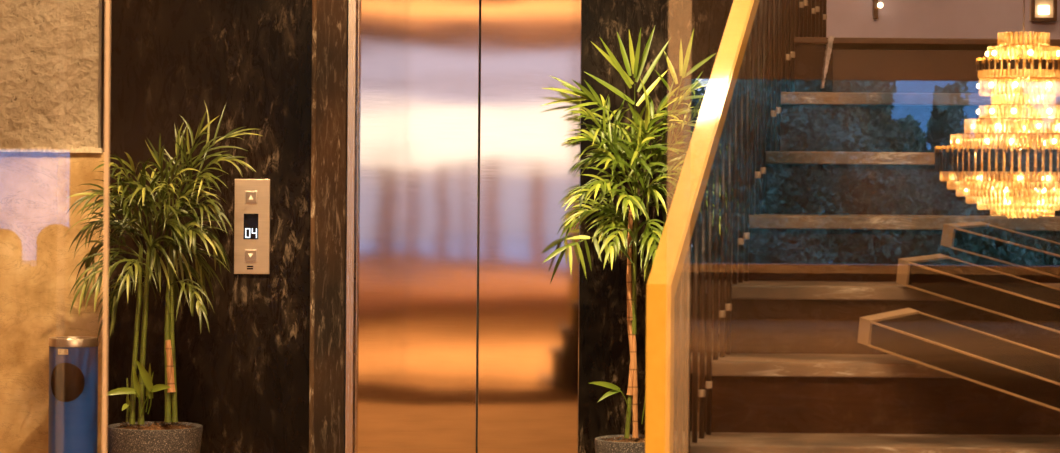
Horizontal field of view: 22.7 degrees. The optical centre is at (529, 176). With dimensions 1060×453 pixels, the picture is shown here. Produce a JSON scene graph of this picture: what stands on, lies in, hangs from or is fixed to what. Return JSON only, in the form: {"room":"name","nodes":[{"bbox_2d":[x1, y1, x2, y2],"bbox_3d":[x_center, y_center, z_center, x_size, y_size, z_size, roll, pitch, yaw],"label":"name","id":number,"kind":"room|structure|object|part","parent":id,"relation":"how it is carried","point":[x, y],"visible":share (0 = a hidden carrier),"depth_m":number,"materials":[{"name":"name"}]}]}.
{"room":"elevator lobby","nodes":[
{"label":"elevator lobby","id":0,"kind":"room"},
{"bbox_2d":[0,0,106,452],"bbox_3d":[-3.879,-0.406,11.119,4.235,3.400,0.362,0,0,0],"label":"wall","id":1,"kind":"structure","parent":0,"point":[37,265],"depth_m":10.95,"materials":[{"name":"stone"}]},
{"bbox_2d":[0,146,102,152],"bbox_3d":[-2.196,-0.117,10.946,0.844,0.028,0.028,0,0,0],"label":"joint","id":2,"kind":"object","parent":1,"relation":"attached to","point":[67,149],"visible":1,"depth_m":10.94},
{"bbox_2d":[102,0,776,452],"bbox_3d":[2.110,-0.358,11.150,7.785,3.400,0.300,0,0,0],"label":"wall","id":3,"kind":"structure","parent":0,"point":[244,379],"depth_m":11.00,"materials":[{"name":"black stone"}]},
{"bbox_2d":[234,179,269,273],"bbox_3d":[-1.157,0.206,10.990,0.148,0.396,0.024,0,0,0],"label":"panel","id":4,"kind":"object","parent":3,"relation":"attached to","point":[252,196],"visible":1,"depth_m":10.99,"materials":[{"name":"metal"}]},
{"bbox_2d":[313,0,347,452],"bbox_3d":[-0.833,0.134,11.105,0.133,2.370,0.270,0,0,0],"label":"elevator door frame","id":5,"kind":"structure","parent":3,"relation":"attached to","point":[332,15],"depth_m":10.97,"materials":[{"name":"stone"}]},
{"bbox_2d":[309,0,316,452],"bbox_3d":[-0.901,0.133,10.982,0.020,2.370,0.032,0,0,0],"label":"strip","id":6,"kind":"object","parent":5,"relation":"attached to","point":[314,2],"visible":1,"depth_m":10.96,"materials":[{"name":"stone"}]},
{"bbox_2d":[345,0,580,452],"bbox_3d":[-0.268,0.148,11.100,0.994,2.350,0.200,0,0,0],"label":"elevator","id":7,"kind":"object","parent":3,"relation":"attached to","point":[459,338],"visible":0.96,"depth_m":11.09,"materials":[{"name":"metal"}]},
{"bbox_3d":[-0.279,0.148,11.100,0.973,2.350,0.200,0,0,0],"label":"frame","id":8,"kind":"part","parent":7,"relation":"part of","materials":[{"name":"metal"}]},
{"bbox_3d":[-0.478,0.191,11.105,0.516,2.240,0.030,0,0,0],"label":"door panel","id":9,"kind":"part","parent":7,"relation":"part of","materials":[{"name":"metal"}]},
{"bbox_3d":[0.008,0.195,11.105,0.442,2.240,0.030,0,0,0],"label":"door panel","id":10,"kind":"part","parent":7,"relation":"part of","materials":[{"name":"metal"}]},
{"bbox_2d":[826,0,1059,38],"bbox_3d":[3.497,-0.347,9.125,5.012,3.400,0.250,0,0,0],"label":"wall","id":11,"kind":"structure","parent":0,"point":[970,19],"depth_m":9.00,"materials":[{"name":"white paint"}]},
{"bbox_2d":[873,0,882,18],"bbox_3d":[1.184,-0.576,8.973,0.021,0.075,0.058,0,0,-14],"label":"wall light","id":12,"kind":"object","parent":11,"relation":"attached to","point":[876,5],"visible":1,"depth_m":8.98,"materials":[{"name":"white glass"}]},
{"bbox_3d":[1.177,-0.576,8.992,0.015,0.075,0.015,0,0,0],"label":"plate","id":13,"kind":"part","parent":12,"relation":"part of","materials":[{"name":"brown metal"}]},
{"bbox_3d":[1.188,-0.583,8.955,0.020,0.021,0.021,0,0,0],"label":"bulb","id":14,"kind":"part","parent":12,"relation":"part of","materials":[{"name":"white glass"}]},
{"bbox_2d":[1030,0,1056,21],"bbox_3d":[1.746,-0.579,8.977,0.085,0.097,0.045,0,0,0],"label":"wall light","id":15,"kind":"object","parent":11,"relation":"attached to","point":[1040,10],"visible":1,"depth_m":8.96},
{"bbox_2d":[1038,5,1049,14],"bbox_3d":[1.745,-0.568,8.969,0.038,0.031,0.013,0,0,0],"label":"diffuser","id":16,"kind":"object","parent":15,"relation":"attached to","point":[1042,9],"depth_m":8.96,"materials":[{"name":"white glass"}]},
{"bbox_3d":[0.017,-2.135,-1.150,12.400,0.120,28.300,0,0,0],"label":"ceiling","id":17,"kind":"structure","parent":0,"visible":0},
{"bbox_2d":[934,0,1059,217],"bbox_3d":[1.127,-0.987,6.000,0.396,2.159,0.396,0,0,-24],"label":"chandelier","id":18,"kind":"object","parent":17,"relation":"hanging from","point":[1020,124],"visible":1,"depth_m":5.91,"materials":[{"name":"gold glass"}]},
{"bbox_3d":[1.127,-0.991,6.000,0.003,2.110,0.003,0,0,-22],"label":"suspension rod","id":19,"kind":"part","parent":18,"relation":"part of","materials":[{"name":"brown metal"}]},
{"bbox_3d":[-0.011,1.385,-1.150,12.400,0.120,28.300,0,0,0],"label":"floor","id":20,"kind":"structure","parent":0,"visible":0},
{"bbox_2d":[48,336,98,452],"bbox_3d":[-1.838,0.978,10.620,0.202,0.665,0.202,0,0,0],"label":"waste bin","id":21,"kind":"object","parent":20,"relation":"on","point":[73,360],"visible":1,"depth_m":10.55,"materials":[{"name":"blue metal"}]},
{"bbox_2d":[64,101,261,452],"bbox_3d":[-1.472,0.499,10.532,0.789,1.629,0.717,0,0,0],"label":"potted palm","id":22,"kind":"object","parent":20,"relation":"on","point":[169,435],"visible":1,"depth_m":10.52,"materials":[{"name":"plant"}]},
{"bbox_3d":[-1.612,0.893,10.570,0.013,0.176,0.011,0,0,0],"label":"stem","id":23,"kind":"part","parent":22,"relation":"part of","materials":[{"name":"green plant"}]},
{"bbox_3d":[-1.578,0.631,10.570,0.051,0.718,0.026,0,0,0],"label":"stem","id":24,"kind":"part","parent":22,"relation":"part of","materials":[{"name":"green plant"}]},
{"bbox_3d":[-1.543,0.610,10.570,0.052,0.758,0.028,0,0,0],"label":"stem","id":25,"kind":"part","parent":22,"relation":"part of","materials":[{"name":"green plant"}]},
{"bbox_2d":[107,421,202,452],"bbox_3d":[-1.510,1.156,10.620,0.382,0.314,0.382,0,0,0],"label":"pot","id":26,"kind":"object","parent":22,"relation":"attached to","point":[131,436],"depth_m":10.48,"materials":[{"name":"stone"}]},
{"bbox_3d":[-1.434,0.536,10.570,0.060,0.890,0.030,0,0,0],"label":"stem","id":27,"kind":"part","parent":22,"relation":"part of","materials":[{"name":"green plant"}]},
{"bbox_3d":[-1.425,0.567,10.570,0.037,0.829,0.025,0,0,0],"label":"stem","id":28,"kind":"part","parent":22,"relation":"part of","materials":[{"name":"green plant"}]},
{"bbox_2d":[541,26,738,452],"bbox_3d":[0.456,0.360,10.523,0.842,1.936,0.617,0,0,0],"label":"potted palm","id":29,"kind":"object","parent":20,"relation":"on","point":[627,443],"visible":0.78,"depth_m":10.50,"materials":[{"name":"plant"}]},
{"bbox_2d":[594,435,644,452],"bbox_3d":[0.429,1.190,10.620,0.342,0.276,0.342,0,0,0],"label":"pot","id":30,"kind":"object","parent":29,"relation":"attached to","point":[609,443],"depth_m":10.51,"materials":[{"name":"stone"}]},
{"bbox_3d":[0.394,0.929,10.570,0.033,0.234,0.024,0,0,0],"label":"stem","id":31,"kind":"part","parent":29,"relation":"part of","materials":[{"name":"green plant"}]},
{"bbox_3d":[0.400,0.332,10.570,0.029,0.481,0.026,0,0,0],"label":"stem","id":32,"kind":"part","parent":29,"relation":"part of","materials":[{"name":"plant"}]},
{"bbox_3d":[0.405,0.719,10.570,0.036,0.310,0.028,0,0,0],"label":"stem","id":33,"kind":"part","parent":29,"relation":"part of","materials":[{"name":"brown plant"}]},
{"bbox_3d":[0.419,0.260,10.570,0.023,0.737,0.022,0,0,0],"label":"stem","id":34,"kind":"part","parent":29,"relation":"part of","materials":[{"name":"green plant"}]},
{"bbox_3d":[0.422,0.829,10.570,0.030,0.433,0.026,0,0,0],"label":"stem","id":35,"kind":"part","parent":29,"relation":"part of","materials":[{"name":"brown plant"}]},
{"bbox_3d":[0.477,0.524,10.570,0.031,1.025,0.016,0,0,0],"label":"stem","id":36,"kind":"part","parent":29,"relation":"part of","materials":[{"name":"green plant"}]},
{"bbox_2d":[675,37,1059,452],"bbox_3d":[1.324,0.464,6.888,2.545,1.738,4.145,0,0,0],"label":"staircase","id":37,"kind":"structure","parent":20,"relation":"on","point":[853,187],"depth_m":6.84,"materials":[{"name":"brown wood"}]},
{"bbox_2d":[645,0,826,452],"bbox_3d":[0.619,-0.090,7.069,0.052,2.834,3.067,0,0,13],"label":"balustrade","id":38,"kind":"object","parent":37,"relation":"attached to","point":[726,90],"visible":0.93,"depth_m":6.33,"materials":[{"name":"gold metal"}]},
{"bbox_3d":[0.273,0.775,5.600,0.052,1.098,0.052,0,0,13],"label":"newel post","id":39,"kind":"part","parent":38,"relation":"part of","materials":[{"name":"gold metal"}]},
{"bbox_3d":[0.623,-0.624,7.069,0.052,1.767,3.067,0,0,13],"label":"handrail","id":40,"kind":"part","parent":38,"relation":"part of","materials":[{"name":"gold metal"}]},
{"bbox_2d":[820,36,834,87],"bbox_3d":[0.870,-0.335,7.756,0.037,0.152,0.128,0,0,0],"label":"post","id":41,"kind":"structure","parent":37,"relation":"attached to","point":[830,40],"depth_m":7.70,"materials":[{"name":"brown wood"}]},
{"bbox_2d":[857,308,1059,410],"bbox_3d":[1.069,0.426,6.067,0.180,0.218,0.695,0,0,-41],"label":"railing","id":42,"kind":"object","parent":37,"relation":"on","point":[1023,370],"visible":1,"depth_m":6.08,"materials":[{"name":"brown metal"}]},
{"bbox_3d":[0.857,0.358,6.311,0.180,0.086,0.046,0,0,-40],"label":"panel","id":43,"kind":"part","parent":42,"relation":"part of","materials":[{"name":"clear glass"}]},
{"bbox_2d":[896,254,1059,332],"bbox_3d":[1.173,0.291,6.349,0.156,0.195,0.655,0,0,-39],"label":"railing","id":44,"kind":"object","parent":37,"relation":"on","point":[1018,297],"visible":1,"depth_m":6.38,"materials":[{"name":"brown wood"}]},
{"bbox_3d":[0.981,0.231,6.585,0.156,0.077,0.045,0,0,-39],"label":"panel","id":45,"kind":"part","parent":44,"relation":"part of","materials":[{"name":"clear glass"}]},
{"bbox_2d":[941,221,1059,277],"bbox_3d":[1.288,0.199,6.563,0.153,0.167,0.555,0,0,-43],"label":"railing","id":46,"kind":"object","parent":37,"relation":"on","point":[1026,250],"visible":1,"depth_m":6.61,"materials":[{"name":"clear glass"}]},
{"bbox_3d":[1.113,0.147,6.749,0.152,0.066,0.044,0,0,-43],"label":"panel","id":47,"kind":"part","parent":46,"relation":"part of","materials":[{"name":"clear glass"}]}
]}

